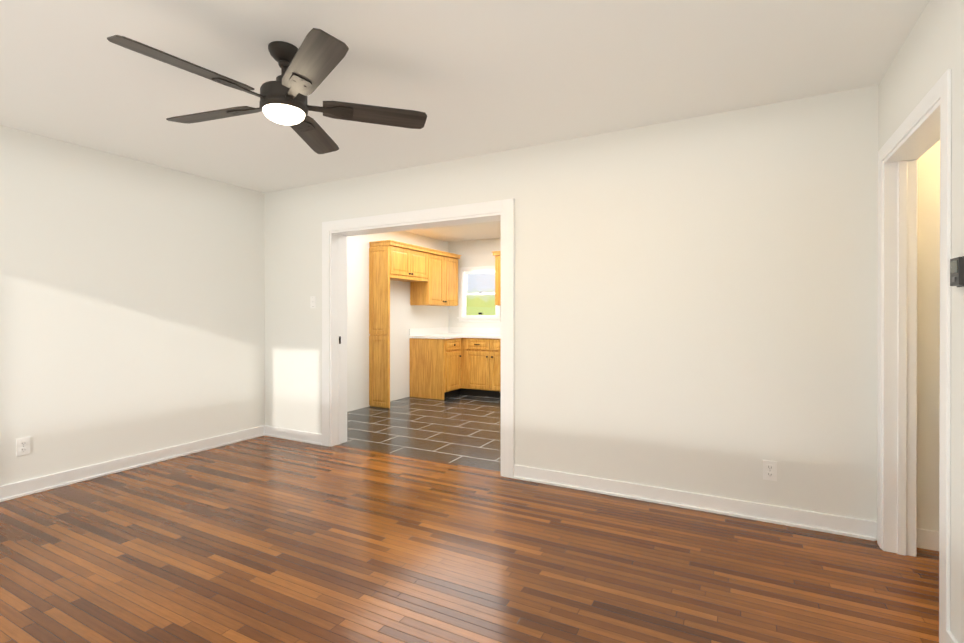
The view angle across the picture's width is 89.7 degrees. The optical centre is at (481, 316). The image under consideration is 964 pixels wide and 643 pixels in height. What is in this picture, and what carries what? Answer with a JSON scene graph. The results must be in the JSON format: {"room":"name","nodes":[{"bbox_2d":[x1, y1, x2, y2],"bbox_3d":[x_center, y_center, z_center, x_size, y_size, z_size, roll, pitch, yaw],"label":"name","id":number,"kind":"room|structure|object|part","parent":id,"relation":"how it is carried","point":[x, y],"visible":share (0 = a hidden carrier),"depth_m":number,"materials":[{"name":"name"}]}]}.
{"room":"empty living room","nodes":[
{"label":"empty living room","id":0,"kind":"room"},
{"bbox_2d":[0,125,264,485],"bbox_3d":[-3.213,-0.023,3.103,0.120,2.440,4.120,0,0,28],"label":"wall","id":1,"kind":"structure","parent":0,"point":[132,307],"depth_m":3.74,"materials":[{"name":"white paint"}]},
{"bbox_2d":[16,437,29,455],"bbox_3d":[-3.067,0.866,3.242,0.010,0.114,0.070,0,0,28],"label":"outlet","id":2,"kind":"object","parent":1,"relation":"attached to","point":[22,446],"visible":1,"depth_m":3.24,"materials":[{"name":"white plastic"}]},
{"bbox_2d":[0,425,263,501],"bbox_3d":[-3.122,1.147,3.125,0.024,0.100,4.000,0,0,28],"label":"baseboard","id":3,"kind":"structure","parent":1,"relation":"attached to","point":[52,481],"depth_m":3.73,"materials":[{"name":"white paint"}]},
{"bbox_2d":[347,231,448,411],"bbox_3d":[-1.400,-0.033,6.726,0.120,2.440,3.620,0,0,28],"label":"wall","id":4,"kind":"structure","parent":0,"point":[405,316],"depth_m":6.62,"materials":[{"name":"white paint"}]},
{"bbox_2d":[369,240,428,279],"bbox_3d":[-1.131,-0.765,6.757,0.320,0.425,0.870,0,0,28],"label":"upper cabinet","id":5,"kind":"object","parent":4,"relation":"attached to","point":[389,259],"depth_m":6.45,"materials":[{"name":"brown wood"}]},
{"bbox_2d":[409,327,448,334],"bbox_3d":[-0.813,0.225,7.676,0.020,0.100,1.108,0,0,28],"label":"backsplash","id":6,"kind":"structure","parent":4,"relation":"attached to","point":[442,330],"depth_m":7.56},
{"bbox_2d":[409,248,459,305],"bbox_3d":[-0.725,-0.577,7.521,0.320,0.805,0.860,0,0,28],"label":"upper cabinet","id":7,"kind":"object","parent":4,"relation":"attached to","point":[430,275],"depth_m":7.31,"materials":[{"name":"brown wood"}]},
{"bbox_2d":[339,394,500,471],"bbox_3d":[0.854,1.241,5.474,5.178,0.100,3.720,0,0,28],"label":"floor","id":8,"kind":"structure","parent":0,"point":[462,429],"depth_m":5.13,"materials":[{"name":"grey tile"}]},
{"bbox_2d":[410,339,460,399],"bbox_3d":[-0.698,0.751,7.256,0.620,0.870,0.448,0,0,28],"label":"base cabinet","id":9,"kind":"object","parent":8,"relation":"on","point":[445,362],"depth_m":7.07,"materials":[{"name":"brown wood"}]},
{"bbox_2d":[409,335,460,338],"bbox_3d":[-0.544,0.295,7.533,0.630,0.040,1.108,0,0,28],"label":"countertop","id":10,"kind":"structure","parent":9,"relation":"on","point":[410,336],"depth_m":7.11,"materials":[{"name":"white stone"}]},
{"bbox_2d":[461,335,500,397],"bbox_3d":[0.268,0.751,7.379,1.009,0.870,0.620,0,0,28],"label":"base cabinet","id":11,"kind":"object","parent":8,"relation":"on","point":[480,358],"depth_m":7.19,"materials":[{"name":"brown wood"}]},
{"bbox_2d":[0,0,928,241],"bbox_3d":[0.409,-1.294,3.308,6.420,0.100,7.950,0,0,28],"label":"ceiling","id":12,"kind":"structure","parent":0,"point":[470,78],"depth_m":2.44,"materials":[{"name":"white paint"}]},
{"bbox_2d":[107,28,426,153],"bbox_3d":[-0.951,-1.071,2.236,1.280,0.340,1.273,0,0,28],"label":"ceiling fan","id":13,"kind":"object","parent":12,"relation":"hanging from","point":[310,64],"visible":1,"depth_m":2.18,"materials":[{"name":"brown wood"}]},
{"bbox_3d":[-1.139,-0.987,1.947,0.140,0.042,0.580,0,0,36],"label":"blade","id":14,"kind":"part","parent":13,"relation":"part of","materials":[{"name":"brown wood"}]},
{"bbox_3d":[-1.275,-0.988,2.366,0.580,0.042,0.140,0,0,18],"label":"blade","id":15,"kind":"part","parent":13,"relation":"part of","materials":[{"name":"brown wood"}]},
{"bbox_3d":[-0.918,-0.988,2.625,0.140,0.042,0.580,0,0,0],"label":"blade","id":16,"kind":"part","parent":13,"relation":"part of","materials":[{"name":"brown wood"}]},
{"bbox_3d":[-0.698,-0.987,1.947,0.140,0.042,0.580,0,0,-36],"label":"blade","id":17,"kind":"part","parent":13,"relation":"part of","materials":[{"name":"brown wood"}]},
{"bbox_3d":[-0.561,-0.988,2.366,0.580,0.042,0.140,0,0,-18],"label":"blade","id":18,"kind":"part","parent":13,"relation":"part of","materials":[{"name":"brown wood"}]},
{"bbox_2d":[0,436,938,642],"bbox_3d":[-0.456,1.250,1.668,6.400,0.100,4.230,0,0,28],"label":"floor","id":19,"kind":"structure","parent":0,"point":[265,539],"depth_m":2.35,"materials":[{"name":"brown wood"}]},
{"bbox_2d":[449,238,500,327],"bbox_3d":[1.099,-0.034,7.356,3.700,2.440,0.120,0,0,28],"label":"wall","id":20,"kind":"structure","parent":0,"point":[475,253],"depth_m":7.94,"materials":[{"name":"white paint"}]},
{"bbox_2d":[449,327,500,334],"bbox_3d":[0.942,0.226,7.359,3.378,0.100,0.020,0,0,28],"label":"backsplash","id":21,"kind":"structure","parent":20,"relation":"attached to","point":[452,330],"depth_m":7.89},
{"bbox_2d":[457,266,500,321],"bbox_3d":[-0.024,-0.369,7.927,0.804,0.897,0.165,0,0,28],"label":"kitchen window","id":22,"kind":"structure","parent":20,"relation":"in","point":[464,272],"depth_m":7.98,"materials":[{"name":"white paint"}]},
{"bbox_2d":[492,251,500,305],"bbox_3d":[0.665,-0.576,7.328,0.899,0.805,0.330,0,0,28],"label":"upper cabinet","id":23,"kind":"object","parent":20,"relation":"attached to","point":[497,254],"visible":0.1,"depth_m":7.35,"materials":[{"name":"brown wood"}]},
{"bbox_2d":[473,335,500,338],"bbox_3d":[1.068,0.297,6.946,2.768,0.040,0.630,0,0,28],"label":"countertop","id":24,"kind":"structure","parent":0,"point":[474,336],"depth_m":7.17,"materials":[{"name":"white stone"}]},
{"bbox_2d":[265,85,939,530],"bbox_3d":[0.475,-0.025,3.577,6.288,2.440,0.180,0,0,28],"label":"wall","id":25,"kind":"structure","parent":0,"point":[695,303],"depth_m":3.03,"materials":[{"name":"white paint"}]},
{"bbox_2d":[264,425,321,444],"bbox_3d":[-1.827,1.143,4.687,0.785,0.100,0.027,0,0,28],"label":"baseboard","id":26,"kind":"structure","parent":25,"relation":"attached to","point":[283,433],"depth_m":4.68,"materials":[{"name":"white paint"}]},
{"bbox_2d":[310,296,315,307],"bbox_3d":[-1.592,-0.137,4.564,0.070,0.114,0.016,0,0,28],"label":"light switch","id":27,"kind":"object","parent":25,"relation":"attached to","point":[312,301],"visible":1,"depth_m":4.56,"materials":[{"name":"white plastic"}]},
{"bbox_2d":[322,198,514,477],"bbox_3d":[-0.574,0.159,4.135,1.943,2.070,0.220,0,0,28],"label":"door frame","id":28,"kind":"structure","parent":25,"relation":"attached to","point":[335,233],"depth_m":4.22,"materials":[{"name":"white paint"}]},
{"bbox_2d":[513,465,876,540],"bbox_3d":[1.176,1.147,3.091,2.130,0.100,0.024,0,0,28],"label":"baseboard","id":29,"kind":"structure","parent":25,"relation":"attached to","point":[836,524],"depth_m":2.97,"materials":[{"name":"white paint"}]},
{"bbox_2d":[763,460,776,480],"bbox_3d":[1.680,0.897,2.830,0.070,0.114,0.010,0,0,28],"label":"outlet","id":30,"kind":"object","parent":25,"relation":"attached to","point":[769,470],"visible":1,"depth_m":2.83,"materials":[{"name":"white plastic"}]},
{"bbox_2d":[917,528,938,550],"bbox_3d":[2.702,1.149,2.284,1.082,0.100,0.016,0,0,28],"label":"baseboard","id":31,"kind":"structure","parent":25,"relation":"attached to","point":[926,539],"depth_m":2.49,"materials":[{"name":"white paint"}]},
{"bbox_2d":[878,0,963,642],"bbox_3d":[1.208,-0.017,0.751,0.120,2.440,4.120,0,0,28],"label":"wall","id":32,"kind":"structure","parent":0,"point":[930,52],"depth_m":1.69,"materials":[{"name":"white paint"}]},
{"bbox_2d":[877,69,951,642],"bbox_3d":[1.930,0.154,2.101,0.152,2.090,1.020,0,0,28],"label":"door frame","id":33,"kind":"structure","parent":32,"relation":"attached to","point":[923,128],"depth_m":2.43,"materials":[{"name":"white paint"}]},
{"bbox_2d":[946,630,957,642],"bbox_3d":[0.938,1.153,0.388,0.013,0.100,2.980,0,0,28],"label":"baseboard","id":34,"kind":"structure","parent":32,"relation":"attached to","point":[950,638],"depth_m":1.68,"materials":[{"name":"white paint"}]},
{"bbox_2d":[950,256,963,286],"bbox_3d":[1.579,-0.150,1.607,0.027,0.100,0.084,0,0,28],"label":"thermostat","id":35,"kind":"object","parent":32,"relation":"attached to","point":[957,271],"visible":0.98,"depth_m":1.59,"materials":[{"name":"grey plastic"}]},
{"label":"outside","id":36,"kind":"structure","parent":0,"visible":0},
{"bbox_2d":[467,273,495,314],"bbox_3d":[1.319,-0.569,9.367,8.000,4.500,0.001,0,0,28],"label":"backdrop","id":37,"kind":"structure","parent":36,"point":[484,299],"depth_m":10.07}
]}

